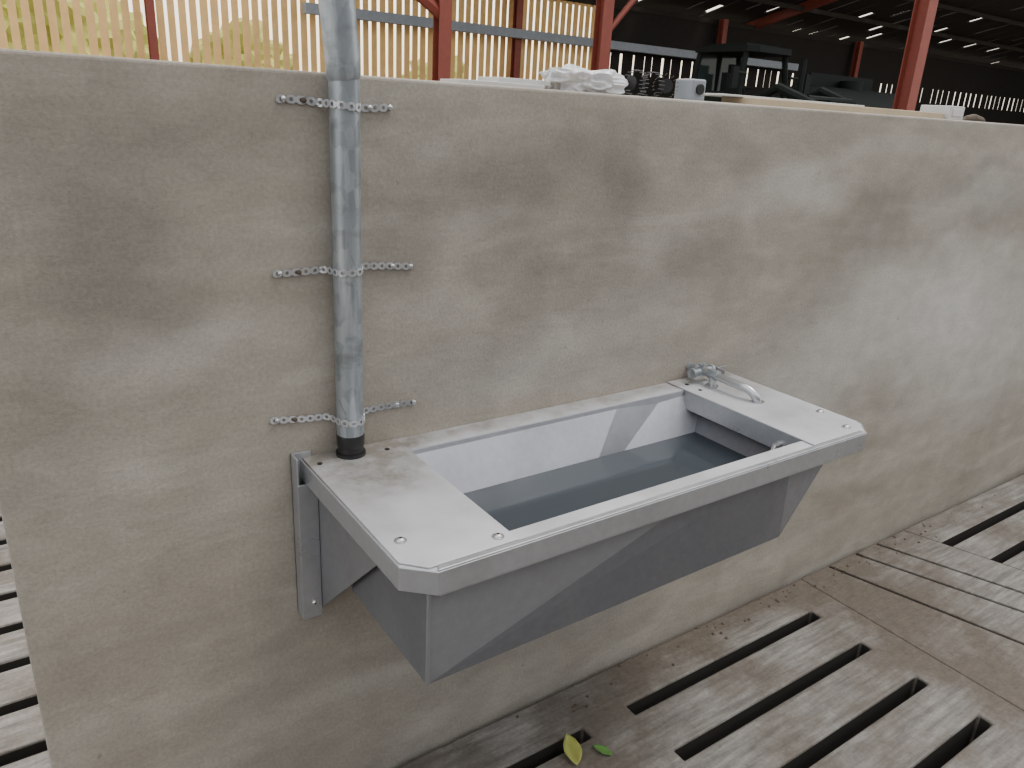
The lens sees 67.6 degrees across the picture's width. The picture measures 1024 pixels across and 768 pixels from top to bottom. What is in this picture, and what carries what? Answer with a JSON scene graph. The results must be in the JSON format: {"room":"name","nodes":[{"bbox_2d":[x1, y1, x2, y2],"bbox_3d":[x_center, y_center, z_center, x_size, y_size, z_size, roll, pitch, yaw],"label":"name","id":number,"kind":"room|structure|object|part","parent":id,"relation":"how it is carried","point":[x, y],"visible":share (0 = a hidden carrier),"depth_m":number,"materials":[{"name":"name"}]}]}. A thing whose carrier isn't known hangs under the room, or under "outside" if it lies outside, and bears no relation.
{"room":"cattle barn","nodes":[
{"label":"cattle barn","id":0,"kind":"room"},
{"bbox_2d":[0,510,50,767],"bbox_3d":[-3.151,0.304,3.291,4.100,0.140,5.395,-10,24,-33],"label":"slab","id":1,"kind":"object","parent":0,"point":[23,744],"depth_m":2.00,"materials":[{"name":"concrete"}]},
{"bbox_2d":[0,48,1023,767],"bbox_3d":[2.040,-0.199,3.245,7.037,1.688,0.200,-10,24,-33],"label":"wall","id":2,"kind":"structure","parent":0,"point":[561,246],"depth_m":1.53,"materials":[{"name":"grey concrete"}]},
{"bbox_2d":[270,0,415,459],"bbox_3d":[-0.256,-0.756,1.161,0.296,1.900,0.064,-10,24,-33],"label":"riser pipe","id":3,"kind":"object","parent":2,"relation":"attached to","point":[338,20],"visible":1,"depth_m":1.32,"materials":[{"name":"grey metal"}]},
{"bbox_2d":[440,77,550,88],"bbox_3d":[-0.031,-0.614,1.556,0.230,0.018,0.100,-10,24,-33],"label":"boards","id":4,"kind":"object","parent":2,"relation":"on","point":[500,81],"visible":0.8,"depth_m":1.53,"materials":[{"name":"white wood"}]},
{"bbox_2d":[290,362,866,685],"bbox_3d":[0.206,0.258,1.650,1.219,0.393,0.461,-10,24,-33],"label":"trough","id":5,"kind":"object","parent":2,"relation":"attached to","point":[469,545],"visible":1,"depth_m":1.47,"materials":[{"name":"silver metal"}]},
{"bbox_3d":[-0.402,0.299,1.498,0.039,0.354,0.035,-10,24,-33],"label":"bracket leg","id":6,"kind":"part","parent":5,"relation":"part of","materials":[{"name":"silver metal"}]},
{"bbox_3d":[-0.194,0.195,1.339,0.195,0.003,0.442,-10,24,-33],"label":"lid","id":7,"kind":"part","parent":5,"relation":"part of","materials":[{"name":"silver metal"}]},
{"bbox_3d":[0.571,0.122,2.141,0.040,0.354,0.035,-10,24,-33],"label":"bracket leg","id":8,"kind":"part","parent":5,"relation":"part of","materials":[{"name":"silver metal"}]},
{"bbox_3d":[0.615,0.047,1.873,0.215,0.003,0.442,-10,24,-33],"label":"lid","id":9,"kind":"part","parent":5,"relation":"part of","materials":[{"name":"silver metal"}]},
{"bbox_2d":[539,64,627,93],"bbox_3d":[0.160,-0.667,1.675,0.215,0.056,0.125,-10,24,-33],"label":"bundle","id":10,"kind":"object","parent":2,"relation":"on","point":[570,77],"visible":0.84,"depth_m":1.63,"materials":[{"name":"white plastic"}]},
{"bbox_2d":[624,69,664,96],"bbox_3d":[0.302,-0.689,1.756,0.057,0.057,0.101,21,26,40],"label":"coupling","id":11,"kind":"object","parent":2,"relation":"on","point":[631,79],"visible":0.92,"depth_m":1.73,"materials":[{"name":"black metal"}]},
{"bbox_2d":[652,73,677,97],"bbox_3d":[0.366,-0.712,1.829,0.057,0.057,0.101,5,20,6],"label":"coupling","id":12,"kind":"object","parent":2,"relation":"on","point":[668,83],"visible":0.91,"depth_m":1.78,"materials":[{"name":"black metal"}]},
{"bbox_2d":[674,79,705,100],"bbox_3d":[0.436,-0.717,1.867,0.048,0.050,0.066,-10,24,-33],"label":"junction box","id":13,"kind":"object","parent":2,"relation":"on","point":[687,89],"visible":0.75,"depth_m":1.85,"materials":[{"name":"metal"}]},
{"bbox_2d":[704,93,943,118],"bbox_3d":[0.924,-0.801,2.215,1.020,0.023,0.130,-10,24,-33],"label":"plank","id":14,"kind":"object","parent":2,"relation":"on","point":[741,100],"depth_m":2.08,"materials":[{"name":"brown wood"}]},
{"bbox_3d":[0.751,-0.784,2.115,0.620,0.005,0.100,-10,24,-33],"label":"fibreboard strip","id":15,"kind":"part","parent":14,"relation":"part of","materials":[{"name":"beige wood"}]},
{"bbox_2d":[920,105,964,119],"bbox_3d":[1.405,-0.886,2.500,0.090,0.042,0.103,-10,24,-33],"label":"block","id":16,"kind":"object","parent":2,"relation":"on","point":[950,112],"visible":0.77,"depth_m":2.46,"materials":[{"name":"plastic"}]},
{"bbox_2d":[962,114,985,121],"bbox_3d":[1.589,-0.912,2.627,0.161,0.027,0.028,-10,24,-33],"label":"scrap","id":17,"kind":"object","parent":2,"relation":"on","point":[973,117],"visible":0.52,"depth_m":2.60,"materials":[{"name":"beige"}]},
{"bbox_2d":[398,580,1023,767],"bbox_3d":[-0.197,1.623,0.104,5.100,0.140,3.178,-10,24,-33],"label":"slab","id":18,"kind":"object","parent":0,"point":[809,681],"visible":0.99,"depth_m":2.09,"materials":[{"name":"concrete"}]},
{"bbox_2d":[563,733,581,765],"bbox_3d":[0.149,0.908,1.904,0.045,0.015,0.100,-1,20,-11],"label":"fallen leaf","id":19,"kind":"object","parent":18,"relation":"on","point":[572,748],"visible":1,"depth_m":1.90,"materials":[{"name":"yellow plant"}]},
{"bbox_2d":[592,744,611,755],"bbox_3d":[0.225,0.913,1.910,0.056,0.009,0.025,14,23,28],"label":"fallen leaf","id":20,"kind":"object","parent":18,"relation":"on","point":[603,749],"visible":1,"depth_m":1.91,"materials":[{"name":"green plant"}]},
{"bbox_2d":[516,495,995,717],"bbox_3d":[1.087,0.689,2.680,2.571,0.009,0.101,-10,24,-33],"label":"crumbs","id":21,"kind":"object","parent":18,"relation":"on","point":[777,600],"visible":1,"depth_m":2.55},
{"bbox_2d":[801,531,1023,710],"bbox_3d":[12.162,-7.159,27.316,68.000,0.800,50.000,-10,24,-33],"label":"floor","id":22,"kind":"structure","parent":0,"point":[962,609],"depth_m":2.60,"materials":[{"name":"concrete"}]},
{"bbox_2d":[904,474,1023,570],"bbox_3d":[4.160,0.829,2.985,4.133,0.140,3.178,-10,24,-33],"label":"slab","id":23,"kind":"object","parent":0,"point":[994,531],"visible":0.73,"depth_m":3.12,"materials":[{"name":"concrete"}]},
{"bbox_3d":[10.528,-7.126,26.128,72.000,0.170,50.000,-10,24,-33],"label":"ground","id":24,"kind":"structure","parent":0,"visible":0},
{"bbox_2d":[1,0,168,60],"bbox_3d":[-14.714,-11.087,25.557,5.373,4.970,5.287,9,21,16],"label":"tree","id":25,"kind":"object","parent":24,"relation":"on","point":[17,2],"visible":0.13,"depth_m":23.88,"materials":[{"name":"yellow plant"}]},
{"bbox_2d":[189,18,292,69],"bbox_3d":[-10.281,-12.027,29.953,4.379,4.223,4.085,-10,24,-33],"label":"tree","id":26,"kind":"object","parent":24,"relation":"on","point":[240,19],"visible":0.09,"depth_m":28.39,"materials":[{"name":"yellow plant"}]},
{"bbox_2d":[402,55,463,79],"bbox_3d":[-3.715,-13.785,36.619,3.579,3.701,3.546,-10,24,-33],"label":"tree","id":27,"kind":"object","parent":24,"relation":"on","point":[456,55],"visible":0.04,"depth_m":35.57,"materials":[{"name":"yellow plant"}]},
{"bbox_2d":[0,0,1023,124],"bbox_3d":[15.227,-9.341,22.491,68.450,7.100,18.500,-10,24,-33],"label":"barn","id":28,"kind":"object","parent":24,"relation":"on","point":[907,54],"visible":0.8,"depth_m":23.53,"materials":[{"name":"wood"}]},
{"bbox_3d":[-7.917,-7.408,16.900,0.170,4.800,0.170,-10,24,-33],"label":"post","id":29,"kind":"part","parent":28,"relation":"part of","materials":[{"name":"red metal"}]},
{"bbox_3d":[-1.212,-6.663,13.385,0.240,6.500,0.240,-10,24,-33],"label":"post","id":30,"kind":"part","parent":28,"relation":"part of","materials":[{"name":"red metal"}]},
{"bbox_3d":[0.083,-8.866,22.189,0.200,4.800,0.200,-10,24,-33],"label":"post","id":31,"kind":"part","parent":28,"relation":"part of","materials":[{"name":"red metal"}]},
{"bbox_3d":[1.839,-7.219,15.402,0.260,6.500,0.260,-10,24,-33],"label":"post","id":32,"kind":"part","parent":28,"relation":"part of","materials":[{"name":"red metal"}]},
{"bbox_3d":[7.092,-10.143,26.824,0.220,4.800,0.220,-10,24,-33],"label":"post","id":33,"kind":"part","parent":28,"relation":"part of","materials":[{"name":"red metal"}]},
{"bbox_3d":[13.690,-11.346,31.186,0.220,4.800,0.220,-10,24,-33],"label":"post","id":34,"kind":"part","parent":28,"relation":"part of","materials":[{"name":"red metal"}]},
{"bbox_2d":[662,43,864,106],"bbox_3d":[5.402,-5.475,15.997,2.500,3.000,4.778,-10,24,-33],"label":"tractor","id":35,"kind":"object","parent":24,"relation":"on","point":[722,66],"visible":0.23,"depth_m":15.92,"materials":[{"name":"paint"}]},
{"bbox_3d":[4.528,-6.593,17.010,1.240,1.320,0.010,-10,24,-33],"label":"cab glass","id":36,"kind":"part","parent":35,"relation":"part of","materials":[{"name":"grey"}]},
{"bbox_2d":[779,72,894,108],"bbox_3d":[9.543,-7.349,22.054,5.200,2.850,2.400,-10,24,-33],"label":"tanker","id":37,"kind":"object","parent":24,"relation":"on","point":[857,89],"visible":0.06,"depth_m":21.45,"materials":[{"name":"paint"}]}
]}

